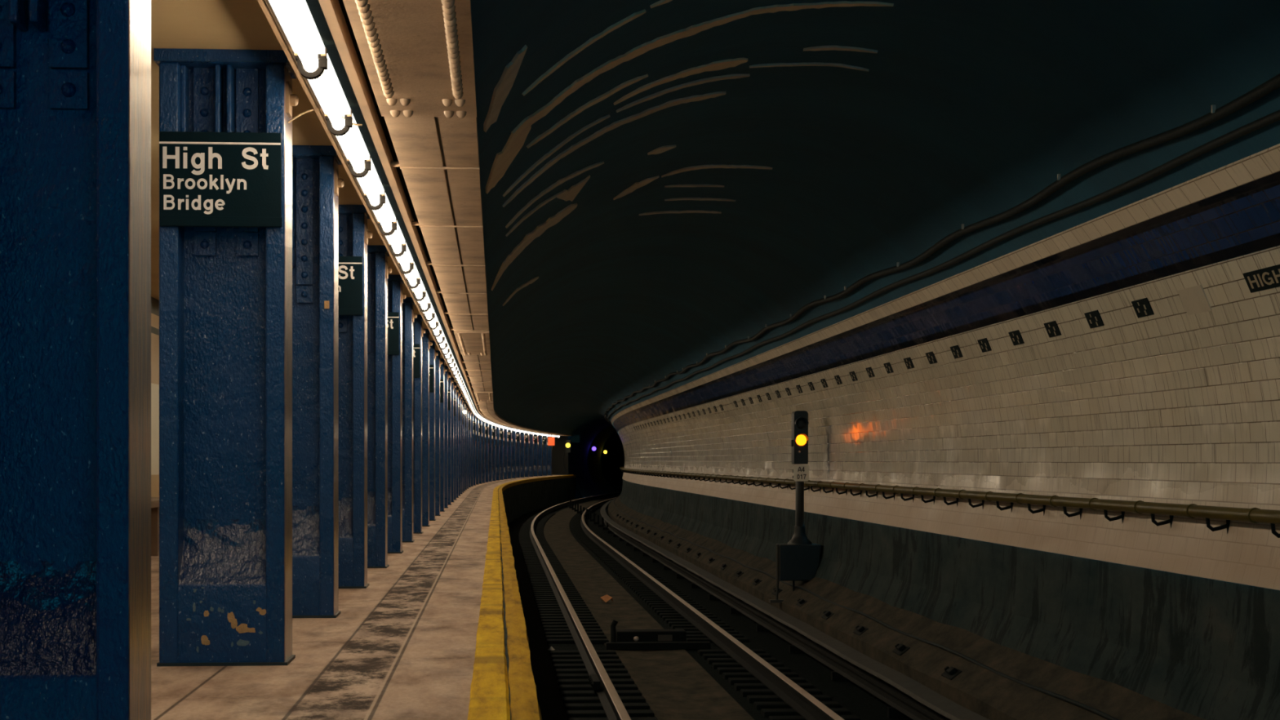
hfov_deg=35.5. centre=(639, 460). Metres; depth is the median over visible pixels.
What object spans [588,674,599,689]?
joint
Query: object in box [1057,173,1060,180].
clip
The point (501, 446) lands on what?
steel column
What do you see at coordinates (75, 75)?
steel column
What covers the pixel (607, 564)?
tie
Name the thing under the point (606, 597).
litter
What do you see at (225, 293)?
steel column
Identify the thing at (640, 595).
tie
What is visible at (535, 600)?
tie
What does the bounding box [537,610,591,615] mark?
tie
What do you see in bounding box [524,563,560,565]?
tie
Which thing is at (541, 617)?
tie
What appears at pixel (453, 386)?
steel column
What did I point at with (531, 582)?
tie
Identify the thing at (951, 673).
block
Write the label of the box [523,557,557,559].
tie
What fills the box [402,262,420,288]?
fluorescent light
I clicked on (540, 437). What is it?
steel column
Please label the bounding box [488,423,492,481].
steel column
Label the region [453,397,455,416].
station sign
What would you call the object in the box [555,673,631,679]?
tie
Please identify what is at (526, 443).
steel column
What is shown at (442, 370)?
steel column
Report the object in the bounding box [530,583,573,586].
tie
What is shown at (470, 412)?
steel column
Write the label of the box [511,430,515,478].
steel column
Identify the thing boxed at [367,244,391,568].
steel column
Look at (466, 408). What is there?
steel column
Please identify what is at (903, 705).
rail
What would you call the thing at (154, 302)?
wall
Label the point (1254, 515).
pipe
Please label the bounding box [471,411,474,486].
steel column
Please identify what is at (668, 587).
tie
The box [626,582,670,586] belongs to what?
tie
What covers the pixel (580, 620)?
tie
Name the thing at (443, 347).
fluorescent light
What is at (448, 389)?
station sign
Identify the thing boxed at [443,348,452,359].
fluorescent light
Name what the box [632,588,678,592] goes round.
tie
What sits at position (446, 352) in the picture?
fluorescent light
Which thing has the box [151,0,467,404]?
ceiling
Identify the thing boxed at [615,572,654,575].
tie
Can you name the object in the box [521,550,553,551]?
tie
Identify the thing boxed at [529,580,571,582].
tie
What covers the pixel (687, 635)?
tie
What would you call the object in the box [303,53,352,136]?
fluorescent light
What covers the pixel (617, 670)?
tie
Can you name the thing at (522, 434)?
steel column
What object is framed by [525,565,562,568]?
tie
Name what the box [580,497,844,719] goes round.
rail
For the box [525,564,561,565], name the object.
tie
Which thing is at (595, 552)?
tie
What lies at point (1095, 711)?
cable
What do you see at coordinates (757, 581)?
block
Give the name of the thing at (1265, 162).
trim
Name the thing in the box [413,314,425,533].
steel column
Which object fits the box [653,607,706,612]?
tie
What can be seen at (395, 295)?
steel column
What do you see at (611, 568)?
tie
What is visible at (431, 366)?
station sign
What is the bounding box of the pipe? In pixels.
[619,466,1279,537]
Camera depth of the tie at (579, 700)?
17.13 m
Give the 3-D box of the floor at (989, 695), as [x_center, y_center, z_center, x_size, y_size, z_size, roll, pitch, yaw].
[4.827,1.714,72.038,13.207,0.712,153.016,0,0,-4]
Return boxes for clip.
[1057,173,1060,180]
[1211,104,1215,113]
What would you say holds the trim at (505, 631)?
on the floor at (402, 646)
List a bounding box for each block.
[684,547,692,552]
[706,557,715,563]
[720,564,728,569]
[735,570,744,577]
[751,578,761,585]
[771,587,782,595]
[795,598,807,606]
[821,610,834,619]
[853,625,868,635]
[892,643,910,655]
[941,666,962,679]
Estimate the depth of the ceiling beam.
7.97 m
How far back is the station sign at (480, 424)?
64.68 m
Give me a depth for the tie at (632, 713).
16.19 m
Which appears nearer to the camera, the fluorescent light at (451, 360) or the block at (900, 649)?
the block at (900, 649)
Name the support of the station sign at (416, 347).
attached to the steel column at (418, 331)
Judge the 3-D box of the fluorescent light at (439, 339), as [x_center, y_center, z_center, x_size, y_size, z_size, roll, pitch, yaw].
[-2.019,-1.246,20.037,0.099,0.091,1.096,0,0,-4]
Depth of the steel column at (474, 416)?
60.27 m
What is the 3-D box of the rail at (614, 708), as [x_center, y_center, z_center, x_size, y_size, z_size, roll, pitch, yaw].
[2.048,1.965,71.191,12.513,0.150,151.725,0,0,-4]
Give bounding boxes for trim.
[151,221,159,291]
[497,475,576,719]
[497,489,511,719]
[610,143,1279,427]
[613,171,1279,434]
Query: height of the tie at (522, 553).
0.078 m
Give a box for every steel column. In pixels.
[0,0,151,719]
[153,48,298,666]
[292,145,344,617]
[338,204,372,588]
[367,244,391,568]
[387,275,406,553]
[402,297,417,542]
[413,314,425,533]
[422,328,432,526]
[429,340,438,520]
[435,350,442,515]
[440,358,446,511]
[444,365,450,508]
[448,372,453,505]
[451,377,456,502]
[453,382,457,499]
[456,386,460,497]
[458,390,462,495]
[460,393,463,493]
[462,396,465,492]
[463,400,466,491]
[465,402,468,489]
[466,404,470,488]
[468,407,471,487]
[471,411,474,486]
[473,415,475,485]
[475,417,479,484]
[479,419,482,484]
[481,420,485,483]
[484,422,488,482]
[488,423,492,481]
[492,425,496,480]
[496,426,499,480]
[499,426,503,479]
[503,428,507,479]
[507,429,511,479]
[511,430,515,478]
[515,431,519,477]
[520,431,524,477]
[524,432,528,476]
[528,433,533,476]
[533,434,537,476]
[537,435,542,475]
[542,434,547,475]
[547,435,551,475]
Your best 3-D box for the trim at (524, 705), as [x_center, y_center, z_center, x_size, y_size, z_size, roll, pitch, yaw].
[-1.493,0.812,50.421,4.159,0.139,110.797,0,0,-4]
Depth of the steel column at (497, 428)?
75.76 m
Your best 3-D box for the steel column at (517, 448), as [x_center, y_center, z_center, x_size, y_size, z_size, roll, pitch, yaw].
[-5.428,-0.375,86.979,0.512,2.250,0.315,0,0,1]
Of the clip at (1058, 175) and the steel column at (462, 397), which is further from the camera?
the steel column at (462, 397)
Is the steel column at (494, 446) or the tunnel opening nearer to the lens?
the steel column at (494, 446)
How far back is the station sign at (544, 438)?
100.10 m
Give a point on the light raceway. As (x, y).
(331, 18)
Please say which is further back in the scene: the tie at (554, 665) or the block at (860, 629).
the tie at (554, 665)
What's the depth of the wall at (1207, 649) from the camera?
13.78 m
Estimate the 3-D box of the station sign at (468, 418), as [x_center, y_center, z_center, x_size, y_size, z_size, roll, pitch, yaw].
[-4.959,-1.026,55.821,0.442,0.345,0.015,0,0,-3]
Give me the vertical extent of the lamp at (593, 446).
0.646 m
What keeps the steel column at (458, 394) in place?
on the floor at (402, 646)
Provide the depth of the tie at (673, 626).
24.75 m
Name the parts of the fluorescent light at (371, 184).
light panel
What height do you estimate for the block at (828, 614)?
0.127 m
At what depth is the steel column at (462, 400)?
44.81 m
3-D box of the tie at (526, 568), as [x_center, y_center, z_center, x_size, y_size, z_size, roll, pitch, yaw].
[-1.790,2.081,37.849,0.710,0.078,0.220,0,0,-4]
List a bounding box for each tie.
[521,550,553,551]
[521,551,553,553]
[522,553,555,554]
[522,554,555,556]
[523,555,555,556]
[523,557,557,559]
[524,558,558,559]
[524,560,559,561]
[524,560,559,563]
[524,561,559,563]
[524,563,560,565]
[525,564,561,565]
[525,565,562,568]
[526,568,564,570]
[527,572,567,574]
[528,573,568,576]
[528,575,568,577]
[528,577,569,579]
[528,578,570,581]
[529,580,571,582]
[530,582,573,583]
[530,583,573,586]
[531,585,574,587]
[531,586,576,589]
[532,588,577,591]
[533,591,578,593]
[533,592,579,595]
[533,594,581,598]
[534,596,582,599]
[534,599,583,601]
[535,600,585,604]
[536,603,586,607]
[537,605,588,609]
[537,608,590,612]
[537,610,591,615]
[539,613,592,617]
[540,616,594,620]
[540,618,596,622]
[541,622,598,626]
[542,625,600,629]
[542,628,602,633]
[544,631,604,636]
[545,635,606,639]
[546,638,608,644]
[549,649,616,655]
[550,653,618,660]
[551,658,622,664]
[552,663,624,669]
[554,667,627,675]
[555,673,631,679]
[557,678,634,685]
[559,684,637,691]
[560,689,641,697]
[561,696,645,704]
[564,702,649,711]
[565,709,654,718]
[568,716,657,719]
[594,551,626,555]
[598,555,631,559]
[601,559,636,562]
[604,561,639,564]
[607,564,643,567]
[608,565,644,568]
[609,566,647,569]
[611,568,648,571]
[612,568,650,572]
[613,570,653,573]
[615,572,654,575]
[617,573,657,577]
[625,581,667,585]
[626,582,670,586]
[628,584,672,588]
[631,586,675,590]
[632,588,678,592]
[635,590,680,594]
[636,591,684,595]
[639,594,686,598]
[641,595,689,600]
[643,598,693,602]
[645,600,696,604]
[648,603,698,607]
[650,604,702,609]
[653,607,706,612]
[656,610,709,614]
[658,613,713,617]
[662,615,717,620]
[665,617,721,623]
[668,621,725,626]
[671,624,729,629]
[674,627,734,631]
[685,631,738,634]
[686,634,743,637]
[686,637,748,643]
[697,648,765,655]
[702,653,771,659]
[706,657,777,664]
[711,662,784,669]
[716,666,791,674]
[722,671,798,679]
[728,676,805,684]
[733,682,813,690]
[740,688,822,697]
[746,694,831,703]
[753,701,840,710]
[760,707,850,717]
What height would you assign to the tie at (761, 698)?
0.078 m
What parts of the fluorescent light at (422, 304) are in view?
light panel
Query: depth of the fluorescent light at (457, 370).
28.20 m
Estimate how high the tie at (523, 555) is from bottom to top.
0.078 m
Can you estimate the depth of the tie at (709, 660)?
20.53 m
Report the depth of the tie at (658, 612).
27.09 m
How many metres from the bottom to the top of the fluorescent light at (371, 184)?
0.091 m
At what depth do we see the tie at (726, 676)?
19.12 m
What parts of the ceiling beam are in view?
splice plate, splice plate, splice plate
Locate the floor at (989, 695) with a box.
[608,496,1205,719]
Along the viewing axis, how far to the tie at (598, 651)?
21.35 m
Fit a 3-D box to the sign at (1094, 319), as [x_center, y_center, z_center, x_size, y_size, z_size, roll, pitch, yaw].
[2.888,-0.899,12.714,0.050,0.100,0.280,0,0,-4]
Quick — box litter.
[600,594,613,602]
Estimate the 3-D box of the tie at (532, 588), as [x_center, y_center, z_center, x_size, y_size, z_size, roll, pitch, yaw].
[-1.387,2.081,32.224,0.710,0.078,0.220,0,0,-3]
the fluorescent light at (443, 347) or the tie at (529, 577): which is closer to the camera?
the fluorescent light at (443, 347)
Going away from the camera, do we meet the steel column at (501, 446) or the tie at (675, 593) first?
the tie at (675, 593)
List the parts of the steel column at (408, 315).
cap plate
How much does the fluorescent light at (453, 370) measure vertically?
0.091 m
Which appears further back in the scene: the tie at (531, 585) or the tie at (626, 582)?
the tie at (626, 582)
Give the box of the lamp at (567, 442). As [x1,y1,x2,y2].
[565,440,570,452]
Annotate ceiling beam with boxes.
[342,0,572,435]
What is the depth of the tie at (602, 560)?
41.16 m
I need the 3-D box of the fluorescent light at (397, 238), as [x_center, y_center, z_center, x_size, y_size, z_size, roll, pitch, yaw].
[-1.390,-1.246,11.259,0.099,0.091,1.096,0,0,-4]
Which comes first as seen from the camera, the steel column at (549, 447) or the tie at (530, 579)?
the tie at (530, 579)
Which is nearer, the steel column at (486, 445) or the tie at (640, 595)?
the tie at (640, 595)
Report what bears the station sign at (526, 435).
attached to the steel column at (526, 443)
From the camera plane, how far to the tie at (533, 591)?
31.20 m
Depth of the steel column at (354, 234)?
11.80 m
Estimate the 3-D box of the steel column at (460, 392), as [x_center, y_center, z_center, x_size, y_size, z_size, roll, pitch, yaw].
[-4.053,-0.375,42.727,0.512,2.250,0.315,0,0,-4]
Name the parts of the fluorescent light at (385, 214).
light panel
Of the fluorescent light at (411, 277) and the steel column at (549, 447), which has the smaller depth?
the fluorescent light at (411, 277)
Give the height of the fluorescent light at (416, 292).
0.091 m
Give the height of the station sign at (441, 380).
0.345 m
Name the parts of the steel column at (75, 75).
rivet plate, rivet plate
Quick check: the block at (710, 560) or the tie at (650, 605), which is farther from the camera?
the block at (710, 560)
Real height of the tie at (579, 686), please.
0.078 m
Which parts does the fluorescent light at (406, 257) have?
light panel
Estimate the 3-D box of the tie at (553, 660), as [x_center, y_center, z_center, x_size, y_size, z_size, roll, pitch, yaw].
[-0.547,2.081,20.504,0.710,0.078,0.220,0,0,-3]
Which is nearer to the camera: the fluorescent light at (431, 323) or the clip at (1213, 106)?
the clip at (1213, 106)
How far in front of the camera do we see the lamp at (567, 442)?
104.72 m
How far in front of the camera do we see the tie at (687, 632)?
23.81 m
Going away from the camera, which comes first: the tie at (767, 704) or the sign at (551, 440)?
the tie at (767, 704)
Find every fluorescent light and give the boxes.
[268,0,327,79]
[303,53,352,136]
[332,113,371,177]
[353,158,385,210]
[369,193,396,235]
[382,221,406,257]
[393,242,413,274]
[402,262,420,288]
[409,278,426,301]
[416,291,431,311]
[421,301,435,321]
[426,312,438,329]
[430,320,441,337]
[434,328,444,343]
[437,336,447,350]
[440,342,449,355]
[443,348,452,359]
[445,353,453,364]
[448,358,455,368]
[449,362,457,372]
[452,366,458,375]
[453,370,460,378]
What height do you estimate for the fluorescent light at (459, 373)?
0.091 m
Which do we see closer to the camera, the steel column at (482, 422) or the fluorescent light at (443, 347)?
the fluorescent light at (443, 347)
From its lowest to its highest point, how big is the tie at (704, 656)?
0.078 m
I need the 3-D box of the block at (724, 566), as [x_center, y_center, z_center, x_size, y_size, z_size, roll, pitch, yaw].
[1.299,1.629,30.370,0.120,0.127,0.340,0,0,-4]
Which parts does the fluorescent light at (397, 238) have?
light panel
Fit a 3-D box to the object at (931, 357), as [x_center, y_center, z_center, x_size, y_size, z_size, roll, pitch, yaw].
[2.547,-0.899,17.477,0.050,0.100,0.280,0,0,-4]
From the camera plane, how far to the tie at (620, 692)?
17.60 m
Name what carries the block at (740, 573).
on the floor at (989, 695)
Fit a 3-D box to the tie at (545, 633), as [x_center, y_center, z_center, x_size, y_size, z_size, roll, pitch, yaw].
[-0.782,2.081,23.785,0.710,0.078,0.220,0,0,-4]
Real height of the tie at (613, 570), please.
0.078 m
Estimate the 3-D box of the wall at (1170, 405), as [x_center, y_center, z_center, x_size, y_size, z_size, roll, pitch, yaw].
[5.111,-0.193,72.010,13.030,1.675,152.921,0,0,-4]
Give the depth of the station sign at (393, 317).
16.13 m
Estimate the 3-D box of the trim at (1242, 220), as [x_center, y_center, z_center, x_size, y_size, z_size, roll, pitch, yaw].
[4.895,-1.172,72.018,12.967,0.289,152.968,0,0,-4]
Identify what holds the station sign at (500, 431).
attached to the steel column at (501, 446)
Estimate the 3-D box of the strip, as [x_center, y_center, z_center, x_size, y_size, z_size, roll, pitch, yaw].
[-1.605,0.748,50.422,4.194,0.013,110.816,0,0,-4]
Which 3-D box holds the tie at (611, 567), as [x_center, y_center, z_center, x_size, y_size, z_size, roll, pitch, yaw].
[-0.223,2.081,38.432,0.710,0.078,0.220,0,0,-4]
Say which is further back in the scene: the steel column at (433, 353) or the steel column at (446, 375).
the steel column at (446, 375)
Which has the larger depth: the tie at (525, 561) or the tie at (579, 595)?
the tie at (525, 561)
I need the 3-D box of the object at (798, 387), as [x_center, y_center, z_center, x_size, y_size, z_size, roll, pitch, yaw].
[2.001,-0.899,25.097,0.050,0.100,0.280,0,0,-4]
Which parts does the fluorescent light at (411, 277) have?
light panel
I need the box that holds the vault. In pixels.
[470,0,1279,439]
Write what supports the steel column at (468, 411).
on the floor at (402, 646)
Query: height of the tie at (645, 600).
0.078 m
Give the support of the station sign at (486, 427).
attached to the steel column at (486, 445)
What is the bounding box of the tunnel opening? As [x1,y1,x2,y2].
[551,427,624,500]
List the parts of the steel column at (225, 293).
rivet plate, cap plate, plate, rivet plate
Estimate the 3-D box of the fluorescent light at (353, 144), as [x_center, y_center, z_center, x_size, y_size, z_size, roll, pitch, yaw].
[-1.154,-1.246,7.968,0.099,0.091,1.096,0,0,-4]
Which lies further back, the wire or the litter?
the litter
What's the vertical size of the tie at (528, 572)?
0.078 m
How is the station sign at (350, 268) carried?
attached to the steel column at (354, 234)
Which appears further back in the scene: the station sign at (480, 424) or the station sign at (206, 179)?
the station sign at (480, 424)
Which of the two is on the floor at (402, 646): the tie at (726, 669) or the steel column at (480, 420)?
the steel column at (480, 420)
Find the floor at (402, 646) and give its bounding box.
[151,475,576,719]
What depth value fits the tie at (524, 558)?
41.51 m
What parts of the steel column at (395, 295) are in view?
plate, cap plate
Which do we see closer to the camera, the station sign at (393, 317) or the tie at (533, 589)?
the station sign at (393, 317)
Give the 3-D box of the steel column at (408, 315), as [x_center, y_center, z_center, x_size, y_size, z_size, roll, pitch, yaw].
[-2.315,-0.375,18.479,0.512,2.250,0.315,0,0,-4]
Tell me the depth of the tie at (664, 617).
26.16 m
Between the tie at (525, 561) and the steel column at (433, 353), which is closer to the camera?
the steel column at (433, 353)
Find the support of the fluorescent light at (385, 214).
attached to the light raceway
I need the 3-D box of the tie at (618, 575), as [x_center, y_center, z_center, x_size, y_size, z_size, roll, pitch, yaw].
[-0.055,2.081,36.089,0.710,0.078,0.220,0,0,-5]
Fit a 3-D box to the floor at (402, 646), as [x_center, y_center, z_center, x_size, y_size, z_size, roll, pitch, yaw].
[-3.225,1.475,50.547,7.592,1.450,111.296,0,0,-4]
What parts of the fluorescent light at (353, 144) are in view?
light panel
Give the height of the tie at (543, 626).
0.078 m
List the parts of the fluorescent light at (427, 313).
light panel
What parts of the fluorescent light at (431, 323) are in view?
light panel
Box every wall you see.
[151,296,159,497]
[617,245,1279,590]
[619,479,1279,719]
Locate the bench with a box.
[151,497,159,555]
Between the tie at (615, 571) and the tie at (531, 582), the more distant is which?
the tie at (615, 571)
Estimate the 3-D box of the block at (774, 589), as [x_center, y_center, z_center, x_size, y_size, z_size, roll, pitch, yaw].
[1.706,1.629,24.685,0.120,0.127,0.340,0,0,-4]
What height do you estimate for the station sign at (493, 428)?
0.345 m
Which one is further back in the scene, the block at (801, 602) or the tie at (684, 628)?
the tie at (684, 628)
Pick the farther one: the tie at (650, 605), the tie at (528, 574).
the tie at (528, 574)
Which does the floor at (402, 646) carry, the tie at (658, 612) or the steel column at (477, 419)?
the steel column at (477, 419)
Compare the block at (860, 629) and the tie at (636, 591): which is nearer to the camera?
the block at (860, 629)
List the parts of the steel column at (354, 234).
rivet plate, plate, cap plate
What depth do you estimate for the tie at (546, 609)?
27.46 m
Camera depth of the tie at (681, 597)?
29.92 m
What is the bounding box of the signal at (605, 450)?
[603,448,607,457]
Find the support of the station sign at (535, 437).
attached to the steel column at (535, 444)
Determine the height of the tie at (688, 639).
0.078 m
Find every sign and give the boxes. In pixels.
[159,131,281,227]
[338,256,362,315]
[387,311,399,355]
[413,343,420,377]
[429,364,433,392]
[440,378,443,402]
[448,389,449,409]
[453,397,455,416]
[468,417,470,430]
[479,423,481,434]
[484,426,488,435]
[492,427,495,437]
[499,430,502,439]
[507,431,511,439]
[515,433,519,440]
[524,434,528,441]
[533,435,537,442]
[542,436,546,443]
[547,434,555,445]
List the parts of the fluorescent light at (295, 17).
light panel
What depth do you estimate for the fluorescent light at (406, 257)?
12.61 m
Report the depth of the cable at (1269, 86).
11.77 m
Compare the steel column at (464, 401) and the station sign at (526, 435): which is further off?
the station sign at (526, 435)
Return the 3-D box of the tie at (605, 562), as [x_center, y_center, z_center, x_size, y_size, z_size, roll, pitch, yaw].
[-0.357,2.081,40.307,0.710,0.078,0.220,0,0,-3]
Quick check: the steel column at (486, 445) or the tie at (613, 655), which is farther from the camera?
the steel column at (486, 445)
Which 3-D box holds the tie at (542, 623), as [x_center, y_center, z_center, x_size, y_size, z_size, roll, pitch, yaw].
[-0.883,2.081,25.191,0.710,0.078,0.220,0,0,-5]
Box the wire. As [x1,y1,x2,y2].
[288,107,362,125]
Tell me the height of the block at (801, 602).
0.127 m
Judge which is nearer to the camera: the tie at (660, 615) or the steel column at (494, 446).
the tie at (660, 615)
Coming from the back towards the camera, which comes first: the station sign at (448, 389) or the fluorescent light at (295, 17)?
the station sign at (448, 389)
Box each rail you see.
[529,492,631,719]
[567,498,989,719]
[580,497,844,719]
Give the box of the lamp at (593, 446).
[591,444,596,454]
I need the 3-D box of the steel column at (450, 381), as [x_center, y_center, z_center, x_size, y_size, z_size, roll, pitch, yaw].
[-3.421,-0.375,33.910,0.512,2.250,0.315,0,0,-4]
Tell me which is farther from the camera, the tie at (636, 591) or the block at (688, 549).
the block at (688, 549)
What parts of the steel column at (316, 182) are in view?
rivet plate, plate, cap plate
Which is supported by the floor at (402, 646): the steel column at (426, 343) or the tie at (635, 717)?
the steel column at (426, 343)
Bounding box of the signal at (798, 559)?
[768,410,822,603]
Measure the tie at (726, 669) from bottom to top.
0.078 m
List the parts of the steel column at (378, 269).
rivet plate, cap plate, plate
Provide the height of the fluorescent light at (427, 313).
0.091 m
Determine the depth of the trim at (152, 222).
11.54 m
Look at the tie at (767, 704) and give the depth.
16.78 m
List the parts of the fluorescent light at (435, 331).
light panel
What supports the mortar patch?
attached to the wall at (1170, 405)
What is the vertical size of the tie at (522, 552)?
0.078 m
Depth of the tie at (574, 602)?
28.87 m
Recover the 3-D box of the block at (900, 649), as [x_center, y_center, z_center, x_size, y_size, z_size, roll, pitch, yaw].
[2.249,1.629,17.105,0.120,0.127,0.340,0,0,-4]
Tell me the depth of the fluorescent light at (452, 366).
26.00 m
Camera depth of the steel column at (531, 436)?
93.60 m
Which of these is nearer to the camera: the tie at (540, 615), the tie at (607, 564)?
the tie at (540, 615)
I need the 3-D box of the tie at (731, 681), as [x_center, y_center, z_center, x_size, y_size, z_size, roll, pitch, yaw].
[1.188,2.081,18.743,0.710,0.078,0.220,0,0,-5]
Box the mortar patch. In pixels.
[1177,284,1211,315]
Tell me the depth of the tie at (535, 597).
29.79 m
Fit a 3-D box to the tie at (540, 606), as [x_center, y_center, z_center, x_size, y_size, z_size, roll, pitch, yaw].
[-1.085,2.081,28.004,0.710,0.078,0.220,0,0,-5]
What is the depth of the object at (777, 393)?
26.98 m
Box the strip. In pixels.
[467,475,564,719]
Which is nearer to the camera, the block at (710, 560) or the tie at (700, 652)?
the tie at (700, 652)
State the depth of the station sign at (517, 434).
86.82 m
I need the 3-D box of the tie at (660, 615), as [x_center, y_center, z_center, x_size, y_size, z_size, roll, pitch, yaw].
[0.617,2.081,26.713,0.710,0.078,0.220,0,0,-4]
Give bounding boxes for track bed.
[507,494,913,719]
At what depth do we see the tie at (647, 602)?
28.97 m
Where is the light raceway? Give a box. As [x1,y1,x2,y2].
[257,0,560,435]
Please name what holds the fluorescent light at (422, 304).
attached to the light raceway
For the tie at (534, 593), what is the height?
0.078 m
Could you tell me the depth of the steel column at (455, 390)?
38.20 m
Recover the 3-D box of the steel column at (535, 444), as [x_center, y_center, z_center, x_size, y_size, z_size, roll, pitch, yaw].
[-5.106,-0.375,95.836,0.512,2.250,0.315,0,0,3]
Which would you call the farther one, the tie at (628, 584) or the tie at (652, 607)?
the tie at (628, 584)
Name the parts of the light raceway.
rail, fluorescent light, fluorescent light, globe lamp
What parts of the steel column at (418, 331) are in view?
cap plate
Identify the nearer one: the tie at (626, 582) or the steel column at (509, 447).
the tie at (626, 582)
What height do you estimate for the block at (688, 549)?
0.127 m
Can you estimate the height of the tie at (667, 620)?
0.078 m
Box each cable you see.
[604,73,1279,422]
[613,495,1119,719]
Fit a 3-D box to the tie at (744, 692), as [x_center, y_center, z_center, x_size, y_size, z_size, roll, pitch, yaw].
[1.256,2.081,17.805,0.710,0.078,0.220,0,0,-4]
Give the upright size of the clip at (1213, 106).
0.035 m
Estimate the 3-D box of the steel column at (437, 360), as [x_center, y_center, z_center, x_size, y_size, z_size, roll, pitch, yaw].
[-2.947,-0.375,27.297,0.512,2.250,0.315,0,0,-4]
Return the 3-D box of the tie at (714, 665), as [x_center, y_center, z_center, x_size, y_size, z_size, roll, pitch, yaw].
[1.087,2.081,20.149,0.710,0.078,0.220,0,0,-3]
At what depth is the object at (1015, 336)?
14.60 m
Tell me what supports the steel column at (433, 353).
on the floor at (402, 646)
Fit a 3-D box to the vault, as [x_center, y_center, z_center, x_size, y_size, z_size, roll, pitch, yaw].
[2.955,-1.797,72.349,16.438,0.934,153.905,0,0,-4]
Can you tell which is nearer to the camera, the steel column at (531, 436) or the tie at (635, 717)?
the tie at (635, 717)
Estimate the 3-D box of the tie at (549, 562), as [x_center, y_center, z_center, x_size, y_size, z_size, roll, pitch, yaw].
[-1.958,2.081,40.193,0.710,0.078,0.220,0,0,-5]
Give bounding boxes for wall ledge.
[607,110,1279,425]
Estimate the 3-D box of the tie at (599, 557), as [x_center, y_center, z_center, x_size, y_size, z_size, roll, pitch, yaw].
[-0.525,2.081,42.651,0.710,0.078,0.220,0,0,-3]
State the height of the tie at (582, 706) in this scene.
0.078 m
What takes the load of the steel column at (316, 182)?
on the floor at (402, 646)
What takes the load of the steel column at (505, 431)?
on the floor at (402, 646)
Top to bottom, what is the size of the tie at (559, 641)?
0.078 m
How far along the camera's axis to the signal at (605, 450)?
122.76 m
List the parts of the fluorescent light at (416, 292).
light panel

